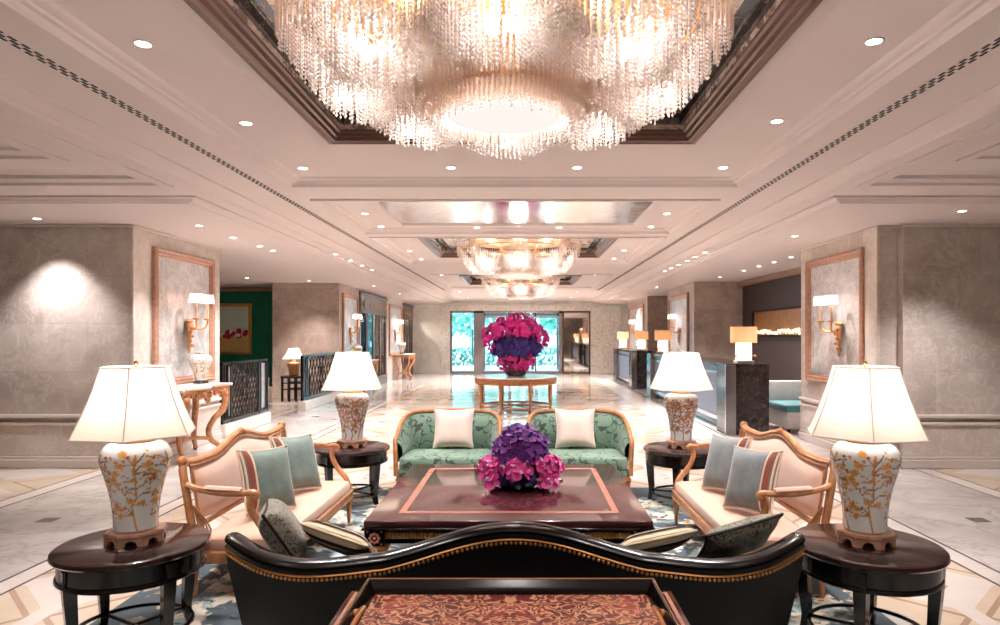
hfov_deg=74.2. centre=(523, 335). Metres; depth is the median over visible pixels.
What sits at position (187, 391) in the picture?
console table
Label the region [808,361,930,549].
lamp
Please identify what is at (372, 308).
door
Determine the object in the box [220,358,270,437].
lattice screen
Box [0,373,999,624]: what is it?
floor
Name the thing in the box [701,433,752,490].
velvet pillow
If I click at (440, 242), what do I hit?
trim
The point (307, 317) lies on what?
wall column
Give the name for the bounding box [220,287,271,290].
crown molding
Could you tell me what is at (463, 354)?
hedge
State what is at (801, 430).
cap
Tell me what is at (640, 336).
desk lamp
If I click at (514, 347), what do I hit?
flower arrangement
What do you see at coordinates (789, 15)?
trim
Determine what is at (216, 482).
settee
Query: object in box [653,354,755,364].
countertop
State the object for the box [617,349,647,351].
countertop
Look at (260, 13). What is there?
trim
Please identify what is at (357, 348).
vase
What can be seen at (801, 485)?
settee
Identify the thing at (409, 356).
console table
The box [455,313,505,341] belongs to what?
tree
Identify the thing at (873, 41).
recessed light
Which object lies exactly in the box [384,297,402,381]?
wall column
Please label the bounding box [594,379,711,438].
trim
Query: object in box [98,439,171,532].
vase
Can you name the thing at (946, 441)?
trim
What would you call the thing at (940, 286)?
wall
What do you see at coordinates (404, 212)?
ceiling
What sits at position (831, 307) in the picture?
candle
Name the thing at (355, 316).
wall sconce
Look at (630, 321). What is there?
wall sconce
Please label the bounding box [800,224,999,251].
crown molding
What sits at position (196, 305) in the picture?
candle
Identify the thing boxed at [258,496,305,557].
damask pillow
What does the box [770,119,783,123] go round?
recessed light
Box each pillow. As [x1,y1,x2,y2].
[236,444,296,516]
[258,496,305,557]
[268,433,321,489]
[299,520,376,555]
[433,408,473,447]
[555,408,595,447]
[620,525,697,552]
[697,513,783,557]
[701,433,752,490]
[723,445,783,513]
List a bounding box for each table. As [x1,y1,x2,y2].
[47,522,211,624]
[160,382,232,456]
[280,375,310,401]
[314,441,389,504]
[328,591,689,624]
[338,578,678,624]
[361,464,654,551]
[363,359,378,392]
[394,353,415,379]
[474,374,557,413]
[643,441,708,499]
[794,523,950,624]
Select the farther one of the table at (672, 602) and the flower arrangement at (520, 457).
the flower arrangement at (520, 457)
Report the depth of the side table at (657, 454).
6.47 m
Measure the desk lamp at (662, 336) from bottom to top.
0.640 m
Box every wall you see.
[0,227,219,421]
[220,291,271,386]
[410,301,627,369]
[743,274,800,379]
[801,225,999,455]
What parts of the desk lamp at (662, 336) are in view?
lampshade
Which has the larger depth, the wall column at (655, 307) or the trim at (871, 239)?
the wall column at (655, 307)
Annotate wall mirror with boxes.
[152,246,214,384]
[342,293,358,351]
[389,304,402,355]
[628,304,643,348]
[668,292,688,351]
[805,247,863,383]
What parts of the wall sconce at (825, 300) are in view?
lamp shade, arm, lamp shade, arm, plate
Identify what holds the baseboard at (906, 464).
attached to the wall at (940, 286)
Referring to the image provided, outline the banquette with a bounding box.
[769,380,800,432]
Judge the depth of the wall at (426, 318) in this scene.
30.00 m
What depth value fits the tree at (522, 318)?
46.44 m
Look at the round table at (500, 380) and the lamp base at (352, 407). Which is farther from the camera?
the round table at (500, 380)
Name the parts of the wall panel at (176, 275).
mirror panel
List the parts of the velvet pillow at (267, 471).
cord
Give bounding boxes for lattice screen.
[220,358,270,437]
[298,352,341,410]
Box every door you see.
[359,291,387,383]
[403,303,413,376]
[450,311,561,372]
[484,313,558,369]
[562,311,590,372]
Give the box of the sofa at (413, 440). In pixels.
[393,408,501,482]
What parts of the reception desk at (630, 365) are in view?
panel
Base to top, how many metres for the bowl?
0.200 m
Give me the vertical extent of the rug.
0.012 m
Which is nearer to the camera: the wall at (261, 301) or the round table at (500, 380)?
the round table at (500, 380)
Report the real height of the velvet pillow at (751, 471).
0.480 m
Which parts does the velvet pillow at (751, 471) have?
cord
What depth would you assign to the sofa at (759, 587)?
3.02 m
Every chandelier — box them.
[275,0,733,160]
[457,239,580,279]
[481,276,559,299]
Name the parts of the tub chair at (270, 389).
seat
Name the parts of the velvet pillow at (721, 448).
cord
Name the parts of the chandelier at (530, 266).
ring frame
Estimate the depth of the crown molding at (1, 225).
8.49 m
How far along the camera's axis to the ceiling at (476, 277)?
20.32 m
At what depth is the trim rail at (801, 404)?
8.46 m
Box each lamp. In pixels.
[67,361,195,548]
[282,348,301,375]
[322,349,381,447]
[617,332,628,348]
[634,331,647,350]
[650,349,713,448]
[655,330,670,352]
[730,327,756,362]
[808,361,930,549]
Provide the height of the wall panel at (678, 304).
1.950 m
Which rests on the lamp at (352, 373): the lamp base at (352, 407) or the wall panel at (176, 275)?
the lamp base at (352, 407)
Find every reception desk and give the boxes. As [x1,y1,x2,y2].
[614,348,651,388]
[647,353,768,434]
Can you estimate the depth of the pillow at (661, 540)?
3.42 m
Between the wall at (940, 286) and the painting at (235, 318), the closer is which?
the wall at (940, 286)
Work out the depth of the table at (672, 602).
2.63 m
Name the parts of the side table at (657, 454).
leg, leg, leg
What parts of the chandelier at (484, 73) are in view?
bulb, bulb, bulb, bulb, bulb, bulb, bulb, ring frame, glass dish, bulb, bulb, bulb, bulb, bulb, bulb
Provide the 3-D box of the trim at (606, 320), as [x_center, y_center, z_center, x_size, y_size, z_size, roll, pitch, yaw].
[0.315,0.140,30.110,8.270,3.120,0.380,0,0,0]
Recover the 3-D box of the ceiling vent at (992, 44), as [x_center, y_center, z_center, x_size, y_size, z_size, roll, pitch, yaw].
[2.540,-1.579,12.000,0.110,0.010,22.000,0,0,0]
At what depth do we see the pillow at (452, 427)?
7.17 m
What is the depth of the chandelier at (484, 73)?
3.08 m
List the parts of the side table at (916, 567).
leg, leg, leg, leg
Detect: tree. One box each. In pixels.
[453,313,465,335]
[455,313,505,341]
[522,318,550,330]
[540,318,555,335]
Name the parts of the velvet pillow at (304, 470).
cord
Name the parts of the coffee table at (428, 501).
leg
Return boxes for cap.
[0,397,221,417]
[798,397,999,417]
[800,429,999,459]
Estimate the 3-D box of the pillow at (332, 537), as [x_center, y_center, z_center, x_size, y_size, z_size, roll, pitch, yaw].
[-0.974,1.099,3.531,0.422,0.276,0.307,0,0,10]
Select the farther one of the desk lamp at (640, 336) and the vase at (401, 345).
the vase at (401, 345)
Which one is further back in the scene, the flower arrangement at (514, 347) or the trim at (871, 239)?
the flower arrangement at (514, 347)
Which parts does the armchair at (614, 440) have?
backrest, seat, seat rail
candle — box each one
[195,304,197,317]
[206,305,208,318]
[819,307,821,320]
[830,306,832,319]
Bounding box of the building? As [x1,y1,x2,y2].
[453,313,555,353]
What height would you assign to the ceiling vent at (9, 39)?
0.010 m
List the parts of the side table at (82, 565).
leg, leg, leg, leg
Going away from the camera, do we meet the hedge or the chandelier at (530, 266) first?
the chandelier at (530, 266)
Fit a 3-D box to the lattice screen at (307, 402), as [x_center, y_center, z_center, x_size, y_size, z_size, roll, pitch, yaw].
[-5.050,1.062,16.475,0.180,1.276,2.950,0,0,0]
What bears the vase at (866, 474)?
on the lamp at (867, 408)
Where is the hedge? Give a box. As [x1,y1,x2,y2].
[453,347,555,365]
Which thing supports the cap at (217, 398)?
attached to the wall at (65, 292)
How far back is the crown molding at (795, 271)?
15.30 m
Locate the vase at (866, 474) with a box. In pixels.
[830,440,901,533]
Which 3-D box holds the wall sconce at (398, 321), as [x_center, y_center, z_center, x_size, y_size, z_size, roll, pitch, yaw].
[-4.867,-0.180,25.600,0.341,0.880,0.540,0,0,0]
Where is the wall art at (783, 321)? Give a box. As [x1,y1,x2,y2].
[752,305,800,336]
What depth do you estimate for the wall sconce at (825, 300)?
9.51 m
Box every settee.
[176,421,353,597]
[671,421,836,598]
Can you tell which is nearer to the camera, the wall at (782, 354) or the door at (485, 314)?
the wall at (782, 354)
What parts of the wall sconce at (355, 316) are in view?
plate, lamp shade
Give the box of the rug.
[90,487,896,624]
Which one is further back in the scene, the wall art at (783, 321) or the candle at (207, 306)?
the wall art at (783, 321)
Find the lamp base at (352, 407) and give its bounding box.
[335,392,369,440]
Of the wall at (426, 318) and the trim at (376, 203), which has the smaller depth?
the trim at (376, 203)
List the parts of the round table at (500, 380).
leg, leg, leg, leg, leg, leg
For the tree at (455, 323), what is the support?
on the ground
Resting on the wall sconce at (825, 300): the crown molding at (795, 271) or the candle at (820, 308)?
the candle at (820, 308)
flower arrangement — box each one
[477,423,564,489]
[481,310,549,375]
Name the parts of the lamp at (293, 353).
lampshade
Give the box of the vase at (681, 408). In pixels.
[663,393,698,440]
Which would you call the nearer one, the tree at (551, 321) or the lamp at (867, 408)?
the lamp at (867, 408)
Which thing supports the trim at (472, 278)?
attached to the ceiling at (476, 277)
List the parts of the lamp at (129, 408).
shade trim, lampshade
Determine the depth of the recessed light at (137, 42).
3.69 m
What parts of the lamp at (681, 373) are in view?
lampshade, shade trim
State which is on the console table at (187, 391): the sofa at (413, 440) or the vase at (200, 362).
the vase at (200, 362)
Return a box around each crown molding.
[0,224,220,250]
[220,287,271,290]
[738,267,800,286]
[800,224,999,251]
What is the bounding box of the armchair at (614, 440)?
[526,408,633,486]
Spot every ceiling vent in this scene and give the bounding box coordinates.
[0,28,446,290]
[596,34,999,290]
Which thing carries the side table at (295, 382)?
on the floor
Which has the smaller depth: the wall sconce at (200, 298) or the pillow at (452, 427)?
the pillow at (452, 427)
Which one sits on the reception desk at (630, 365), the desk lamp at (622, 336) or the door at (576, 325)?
the desk lamp at (622, 336)
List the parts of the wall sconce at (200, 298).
plate, arm, lamp shade, arm, lamp shade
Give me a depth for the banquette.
12.14 m
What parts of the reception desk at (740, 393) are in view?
panel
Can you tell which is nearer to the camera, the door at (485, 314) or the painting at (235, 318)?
the painting at (235, 318)
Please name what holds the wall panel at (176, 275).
attached to the wall at (65, 292)
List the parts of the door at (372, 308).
glass pane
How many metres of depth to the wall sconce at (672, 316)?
19.05 m
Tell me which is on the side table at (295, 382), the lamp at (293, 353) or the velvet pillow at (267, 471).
the lamp at (293, 353)
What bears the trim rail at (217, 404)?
attached to the wall at (65, 292)
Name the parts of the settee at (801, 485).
leg, arm, seat rail, seat, backrest, frame, arm, leg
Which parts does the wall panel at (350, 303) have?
mirror panel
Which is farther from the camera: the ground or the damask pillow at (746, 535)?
the ground
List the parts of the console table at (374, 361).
leg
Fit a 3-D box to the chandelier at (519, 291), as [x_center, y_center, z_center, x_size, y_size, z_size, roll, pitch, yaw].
[-0.100,-1.412,19.200,2.139,0.706,2.139,0,0,-22]
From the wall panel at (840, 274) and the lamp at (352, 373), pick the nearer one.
the lamp at (352, 373)
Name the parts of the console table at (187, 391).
leg, leg, leg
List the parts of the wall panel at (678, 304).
mirror panel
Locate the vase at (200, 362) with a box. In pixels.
[189,352,211,383]
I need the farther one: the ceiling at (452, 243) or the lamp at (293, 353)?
the lamp at (293, 353)
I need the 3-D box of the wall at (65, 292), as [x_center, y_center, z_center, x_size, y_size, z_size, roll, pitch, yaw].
[-8.525,0.005,9.735,6.950,3.390,2.430,0,0,0]
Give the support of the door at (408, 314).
in the wall at (426, 318)
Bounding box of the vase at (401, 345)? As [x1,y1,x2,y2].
[398,342,405,353]
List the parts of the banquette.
seat, backrest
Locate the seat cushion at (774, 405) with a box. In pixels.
[769,400,800,411]
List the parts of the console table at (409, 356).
leg, leg, leg, leg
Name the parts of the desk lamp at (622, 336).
lampshade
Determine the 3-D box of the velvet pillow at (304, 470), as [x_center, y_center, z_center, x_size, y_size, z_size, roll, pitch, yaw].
[-1.867,1.038,5.405,0.216,0.480,0.502,0,0,25]
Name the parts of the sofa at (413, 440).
seat rail, seat, backrest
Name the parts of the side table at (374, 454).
leg, leg, leg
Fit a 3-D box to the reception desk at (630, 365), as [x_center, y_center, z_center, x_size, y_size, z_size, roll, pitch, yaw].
[3.774,1.090,23.344,0.652,1.220,4.312,0,0,0]
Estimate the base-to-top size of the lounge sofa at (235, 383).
1.289 m
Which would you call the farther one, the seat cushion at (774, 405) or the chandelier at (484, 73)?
the seat cushion at (774, 405)
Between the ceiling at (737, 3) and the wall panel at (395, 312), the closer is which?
the ceiling at (737, 3)
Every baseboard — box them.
[0,432,221,467]
[413,370,439,372]
[798,431,999,468]
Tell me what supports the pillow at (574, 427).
on the armchair at (614, 440)
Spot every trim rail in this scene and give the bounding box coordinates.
[0,403,220,424]
[799,403,999,425]
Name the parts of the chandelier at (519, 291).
ring frame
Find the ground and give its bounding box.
[453,354,558,370]
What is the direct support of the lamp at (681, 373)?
on the side table at (657, 454)
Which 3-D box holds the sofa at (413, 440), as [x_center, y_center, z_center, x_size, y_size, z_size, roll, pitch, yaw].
[-0.800,1.250,7.150,1.139,0.866,0.716,0,0,0]
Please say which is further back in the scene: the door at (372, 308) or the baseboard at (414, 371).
the baseboard at (414, 371)
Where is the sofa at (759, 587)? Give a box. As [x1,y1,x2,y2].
[224,521,805,624]
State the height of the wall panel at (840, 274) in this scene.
1.920 m
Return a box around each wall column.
[272,283,358,397]
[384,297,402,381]
[628,296,667,352]
[668,282,742,359]
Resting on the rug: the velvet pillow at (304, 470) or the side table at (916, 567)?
the side table at (916, 567)
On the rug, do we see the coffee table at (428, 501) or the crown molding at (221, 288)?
the coffee table at (428, 501)
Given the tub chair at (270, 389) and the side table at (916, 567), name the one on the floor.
the tub chair at (270, 389)
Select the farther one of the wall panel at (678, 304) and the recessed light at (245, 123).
the wall panel at (678, 304)
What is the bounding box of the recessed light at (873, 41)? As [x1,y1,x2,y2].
[864,37,884,45]
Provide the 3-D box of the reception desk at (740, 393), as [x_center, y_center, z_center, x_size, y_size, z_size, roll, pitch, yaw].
[3.824,1.090,14.944,0.752,1.220,7.312,0,0,0]
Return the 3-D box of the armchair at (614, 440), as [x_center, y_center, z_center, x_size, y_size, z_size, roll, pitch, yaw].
[0.580,1.250,7.150,1.139,0.866,0.716,0,0,0]
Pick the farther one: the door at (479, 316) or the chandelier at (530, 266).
the door at (479, 316)
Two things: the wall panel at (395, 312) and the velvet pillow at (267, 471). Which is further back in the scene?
the wall panel at (395, 312)
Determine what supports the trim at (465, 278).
attached to the ceiling at (69, 155)
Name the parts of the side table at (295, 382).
leg, leg, rail, leg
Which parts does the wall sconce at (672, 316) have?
lamp shade, plate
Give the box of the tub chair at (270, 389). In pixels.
[233,370,272,406]
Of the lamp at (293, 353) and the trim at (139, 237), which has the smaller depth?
the trim at (139, 237)
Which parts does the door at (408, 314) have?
glass pane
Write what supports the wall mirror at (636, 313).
attached to the wall column at (655, 307)
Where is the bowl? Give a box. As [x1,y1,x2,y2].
[505,367,526,375]
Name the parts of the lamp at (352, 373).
lampshade, shade trim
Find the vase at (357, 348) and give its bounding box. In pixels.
[351,345,361,351]
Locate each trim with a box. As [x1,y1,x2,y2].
[0,406,220,455]
[131,227,148,364]
[183,0,822,143]
[233,0,775,124]
[372,201,658,225]
[418,238,617,257]
[434,239,602,250]
[440,305,621,373]
[459,275,581,284]
[468,276,572,280]
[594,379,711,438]
[800,405,999,456]
[863,228,879,365]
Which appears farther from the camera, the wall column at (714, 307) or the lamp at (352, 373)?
the wall column at (714, 307)
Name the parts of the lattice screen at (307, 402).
frame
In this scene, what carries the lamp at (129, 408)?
on the side table at (82, 565)
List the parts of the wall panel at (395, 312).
mirror panel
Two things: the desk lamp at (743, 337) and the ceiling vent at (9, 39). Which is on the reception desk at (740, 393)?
the desk lamp at (743, 337)
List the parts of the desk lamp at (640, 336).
lampshade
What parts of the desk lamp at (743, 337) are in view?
lampshade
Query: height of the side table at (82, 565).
0.559 m
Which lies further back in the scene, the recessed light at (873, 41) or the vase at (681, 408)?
the vase at (681, 408)
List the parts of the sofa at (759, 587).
rail, nailhead trim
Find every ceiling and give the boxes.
[0,0,999,303]
[226,0,781,128]
[379,202,652,223]
[431,239,604,252]
[467,276,573,281]
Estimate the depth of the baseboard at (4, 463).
8.47 m
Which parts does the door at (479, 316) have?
handle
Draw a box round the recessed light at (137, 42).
[132,39,153,48]
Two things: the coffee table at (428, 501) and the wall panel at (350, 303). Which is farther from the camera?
the wall panel at (350, 303)
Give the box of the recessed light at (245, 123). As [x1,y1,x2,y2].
[239,121,252,125]
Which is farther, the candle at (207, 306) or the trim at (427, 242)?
the trim at (427, 242)
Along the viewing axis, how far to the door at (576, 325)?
30.00 m
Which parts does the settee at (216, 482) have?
leg, arm, frame, backrest, seat, seat rail, arm, leg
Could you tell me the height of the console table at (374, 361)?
1.007 m
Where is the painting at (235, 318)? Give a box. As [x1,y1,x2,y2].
[220,303,251,353]
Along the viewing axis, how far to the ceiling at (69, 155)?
5.98 m
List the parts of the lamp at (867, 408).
lampshade, shade trim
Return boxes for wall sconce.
[185,293,214,352]
[349,314,361,344]
[394,320,403,342]
[629,320,637,340]
[668,314,680,344]
[813,295,842,356]
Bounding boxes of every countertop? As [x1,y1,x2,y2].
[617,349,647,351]
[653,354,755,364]
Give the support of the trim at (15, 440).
attached to the wall at (65, 292)

